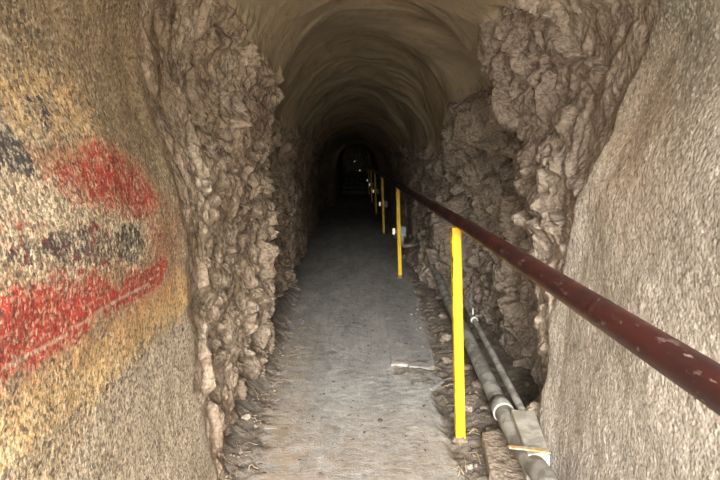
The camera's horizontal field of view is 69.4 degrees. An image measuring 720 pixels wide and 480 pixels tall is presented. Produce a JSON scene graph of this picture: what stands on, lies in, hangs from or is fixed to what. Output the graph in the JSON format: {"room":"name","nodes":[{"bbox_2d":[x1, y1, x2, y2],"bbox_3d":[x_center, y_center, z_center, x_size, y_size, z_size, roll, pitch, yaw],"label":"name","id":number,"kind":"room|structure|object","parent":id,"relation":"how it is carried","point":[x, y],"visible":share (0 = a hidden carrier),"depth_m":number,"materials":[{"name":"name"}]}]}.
{"room":"underground passage","nodes":[
{"label":"underground passage","id":0,"kind":"room"},
{"bbox_2d":[0,0,218,479],"bbox_3d":[-0.723,0.240,0.647,0.301,2.448,3.045,1,9,4],"label":"wall","id":1,"kind":"structure","parent":0,"point":[97,342],"depth_m":1.38,"materials":[{"name":"paint"}]},
{"bbox_2d":[136,0,345,478],"bbox_3d":[-0.853,-2.099,16.309,0.578,2.307,29.165,0,9,0],"label":"wall","id":2,"kind":"structure","parent":0,"point":[253,192],"depth_m":2.67,"materials":[{"name":"brown stone"}]},
{"bbox_2d":[344,145,367,172],"bbox_3d":[-0.232,-4.587,29.936,2.402,3.200,0.274,0,9,-1],"label":"wall","id":3,"kind":"structure","parent":0,"point":[361,159],"depth_m":29.95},
{"bbox_2d":[227,0,507,155],"bbox_3d":[-0.096,-2.876,14.796,1.907,1.099,31.943,0,9,-1],"label":"ceiling","id":4,"kind":"structure","parent":0,"point":[374,75],"depth_m":4.67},
{"bbox_2d":[219,191,539,479],"bbox_3d":[-0.054,-0.701,13.606,2.800,0.190,35.109,0,9,0],"label":"floor","id":5,"kind":"structure","parent":0,"point":[337,439],"depth_m":3.35,"materials":[{"name":"concrete"}]},
{"bbox_2d":[241,413,251,420],"bbox_3d":[-0.617,0.957,2.809,0.064,0.047,0.046,-1,9,-9],"label":"stone","id":6,"kind":"object","parent":5,"relation":"on","point":[245,416],"visible":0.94,"depth_m":2.80,"materials":[{"name":"beige stone"}]},
{"bbox_2d":[222,322,312,479],"bbox_3d":[-0.556,0.858,3.382,0.300,0.122,2.237,0,9,1],"label":"dry twigs","id":7,"kind":"object","parent":5,"relation":"on","point":[281,322],"visible":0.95,"depth_m":3.11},
{"bbox_2d":[342,172,369,193],"bbox_3d":[-0.199,-2.890,25.810,1.200,0.800,8.100,0,9,0],"label":"stone stairs","id":8,"kind":"structure","parent":5,"relation":"on","point":[354,182],"depth_m":23.78,"materials":[{"name":"stone"}]},
{"bbox_2d":[368,168,369,194],"bbox_3d":[0.365,-2.344,21.194,0.110,1.187,0.102,0,9,0],"label":"railing post","id":9,"kind":"object","parent":5,"relation":"on","point":[368,168],"visible":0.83,"depth_m":21.18,"materials":[{"name":"yellow metal"}]},
{"bbox_2d":[370,170,372,201],"bbox_3d":[0.394,-1.781,17.537,0.110,1.187,0.102,0,9,0],"label":"railing post","id":10,"kind":"object","parent":5,"relation":"on","point":[370,170],"visible":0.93,"depth_m":17.49,"materials":[{"name":"yellow metal"}]},
{"bbox_2d":[374,172,377,213],"bbox_3d":[0.423,-1.203,13.781,0.110,1.187,0.102,0,9,0],"label":"railing post","id":11,"kind":"object","parent":5,"relation":"on","point":[374,172],"visible":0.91,"depth_m":13.76,"materials":[{"name":"yellow metal"}]},
{"bbox_2d":[381,177,385,233],"bbox_3d":[0.452,-0.625,10.026,0.110,1.187,0.102,0,9,0],"label":"railing post","id":12,"kind":"object","parent":5,"relation":"on","point":[382,182],"visible":0.94,"depth_m":10.00,"materials":[{"name":"yellow metal"}]},
{"bbox_2d":[396,187,402,277],"bbox_3d":[0.481,-0.053,6.309,0.110,1.187,0.102,0,9,0],"label":"railing post","id":13,"kind":"object","parent":5,"relation":"on","point":[398,216],"visible":0.9,"depth_m":6.29,"materials":[{"name":"yellow metal"}]},
{"bbox_2d":[392,226,405,235],"bbox_3d":[0.477,-0.106,6.343,0.160,0.120,0.057,0,9,0],"label":"lamp","id":14,"kind":"object","parent":13,"relation":"attached to","point":[403,228],"visible":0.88,"depth_m":6.32,"materials":[{"name":"grey plastic"}]},
{"bbox_2d":[390,341,410,366],"bbox_3d":[0.302,0.850,3.841,0.163,0.055,0.476,1,9,4],"label":"concrete slab","id":15,"kind":"object","parent":5,"relation":"on","point":[399,350],"visible":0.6,"depth_m":3.84,"materials":[{"name":"grey concrete"}]},
{"bbox_2d":[393,372,444,390],"bbox_3d":[0.387,0.929,3.394,0.334,0.034,0.266,0,9,0],"label":"concrete slab","id":16,"kind":"object","parent":5,"relation":"on","point":[402,381],"visible":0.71,"depth_m":3.39,"materials":[{"name":"grey concrete"}]},
{"bbox_2d":[409,346,434,369],"bbox_3d":[0.453,0.865,3.784,0.182,0.057,0.451,1,9,8],"label":"concrete slab","id":17,"kind":"object","parent":5,"relation":"on","point":[429,365],"visible":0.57,"depth_m":3.61,"materials":[{"name":"grey concrete"}]},
{"bbox_2d":[438,312,448,318],"bbox_3d":[0.757,0.684,4.660,0.092,0.072,0.122,7,11,37],"label":"stone","id":18,"kind":"object","parent":5,"relation":"on","point":[442,315],"visible":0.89,"depth_m":4.63,"materials":[{"name":"beige stone"}]},
{"bbox_2d":[437,332,452,341],"bbox_3d":[0.679,0.774,4.126,0.103,0.084,0.142,-6,11,-36],"label":"stone","id":19,"kind":"object","parent":5,"relation":"on","point":[442,336],"visible":0.96,"depth_m":4.09,"materials":[{"name":"beige stone"}]},
{"bbox_2d":[441,356,452,363],"bbox_3d":[0.623,0.859,3.695,0.087,0.057,0.086,-1,9,-9],"label":"stone","id":20,"kind":"object","parent":5,"relation":"on","point":[446,359],"visible":0.95,"depth_m":3.68,"materials":[{"name":"beige stone"}]},
{"bbox_2d":[427,368,482,475],"bbox_3d":[0.597,0.974,2.965,0.309,0.078,1.261,0,9,0],"label":"dry twigs","id":21,"kind":"object","parent":5,"relation":"on","point":[435,368],"visible":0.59,"depth_m":2.73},
{"bbox_2d":[450,227,468,443],"bbox_3d":[0.503,0.514,2.623,0.123,1.187,0.102,0,9,0],"label":"railing post","id":22,"kind":"object","parent":5,"relation":"on","point":[460,436],"visible":0.91,"depth_m":2.60,"materials":[{"name":"yellow metal"}]},
{"bbox_2d":[367,167,719,415],"bbox_3d":[0.418,-1.278,10.299,0.069,0.077,22.440,0,9,0],"label":"handrail","id":23,"kind":"object","parent":22,"relation":"attached to","point":[697,374],"visible":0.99,"depth_m":0.97,"materials":[{"name":"brown metal"}]},
{"bbox_2d":[464,364,472,369],"bbox_3d":[0.723,0.871,3.522,0.090,0.055,0.050,1,9,7],"label":"stone","id":24,"kind":"object","parent":5,"relation":"on","point":[466,366],"visible":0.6,"depth_m":3.51,"materials":[{"name":"beige stone"}]},
{"bbox_2d":[467,464,473,469],"bbox_3d":[0.525,1.083,2.479,0.035,0.028,0.032,-2,9,-10],"label":"stone","id":25,"kind":"object","parent":5,"relation":"on","point":[469,466],"visible":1,"depth_m":2.47,"materials":[{"name":"white stone"}]},
{"bbox_2d":[465,394,476,411],"bbox_3d":[0.627,0.957,3.053,0.101,0.046,0.184,4,10,23],"label":"flat rock","id":26,"kind":"object","parent":5,"relation":"on","point":[470,400],"visible":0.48,"depth_m":3.03,"materials":[{"name":"stone"}]},
{"bbox_2d":[466,427,475,431],"bbox_3d":[0.602,1.029,2.800,0.059,0.036,0.063,4,9,22],"label":"stone","id":27,"kind":"object","parent":5,"relation":"on","point":[469,428],"visible":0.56,"depth_m":2.79,"materials":[{"name":"beige stone"}]},
{"bbox_2d":[470,379,482,388],"bbox_3d":[0.733,0.903,3.247,0.086,0.060,0.085,8,12,42],"label":"stone","id":28,"kind":"object","parent":5,"relation":"on","point":[475,383],"visible":0.68,"depth_m":3.22,"materials":[{"name":"beige stone"}]},
{"bbox_2d":[479,405,488,409],"bbox_3d":[0.713,0.961,2.983,0.056,0.034,0.053,-1,9,-7],"label":"stone","id":29,"kind":"object","parent":5,"relation":"on","point":[481,407],"visible":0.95,"depth_m":2.97,"materials":[{"name":"beige stone"}]},
{"bbox_2d":[424,253,559,479],"bbox_3d":[0.769,0.549,4.211,0.121,0.299,4.841,0,9,1],"label":"drain pipe","id":30,"kind":"object","parent":5,"relation":"on","point":[535,467],"visible":0.77,"depth_m":2.72,"materials":[{"name":"plastic"}]},
{"bbox_2d":[508,445,550,453],"bbox_3d":[0.706,0.874,2.172,0.169,0.013,0.023,2,9,15],"label":"strap","id":31,"kind":"object","parent":30,"relation":"on","point":[509,446],"visible":1,"depth_m":2.17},
{"bbox_2d":[541,455,549,465],"bbox_3d":[0.757,0.917,2.136,0.082,0.020,0.107,0,9,0],"label":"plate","id":32,"kind":"object","parent":30,"relation":"attached to","point":[546,458],"visible":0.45,"depth_m":2.15,"materials":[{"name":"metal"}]},
{"bbox_2d":[481,429,525,479],"bbox_3d":[0.670,1.041,2.399,0.168,0.066,0.579,1,9,6],"label":"flat rock","id":33,"kind":"object","parent":5,"relation":"on","point":[501,462],"visible":0.78,"depth_m":2.41,"materials":[{"name":"stone"}]},
{"bbox_2d":[367,0,657,424],"bbox_3d":[0.786,-2.239,16.155,1.219,2.640,29.437,0,9,1],"label":"wall","id":34,"kind":"structure","parent":0,"point":[514,160],"depth_m":2.78,"materials":[{"name":"brown stone"}]},
{"bbox_2d":[401,236,419,247],"bbox_3d":[0.660,0.031,6.519,0.435,0.209,0.174,-5,10,-27],"label":"conduit","id":35,"kind":"object","parent":34,"relation":"attached to","point":[402,237],"visible":0.68,"depth_m":6.43,"materials":[{"name":"grey metal"}]},
{"bbox_2d":[450,275,525,410],"bbox_3d":[0.851,0.594,3.799,0.083,0.158,2.536,0,9,1],"label":"conduit","id":36,"kind":"object","parent":34,"relation":"attached to","point":[509,386],"visible":0.8,"depth_m":3.13,"materials":[{"name":"plastic"}]},
{"bbox_2d":[540,0,719,479],"bbox_3d":[0.909,0.223,0.753,0.336,2.450,3.233,-1,9,-4],"label":"wall","id":37,"kind":"structure","parent":0,"point":[644,237],"depth_m":1.66,"materials":[{"name":"paint"}]},
{"bbox_2d":[511,410,548,479],"bbox_3d":[0.774,0.923,2.364,0.107,0.153,0.377,1,9,5],"label":"junction box","id":38,"kind":"object","parent":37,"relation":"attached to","point":[526,423],"visible":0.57,"depth_m":2.34,"materials":[{"name":"grey painted metal"},{"name":"rust"}]}
]}

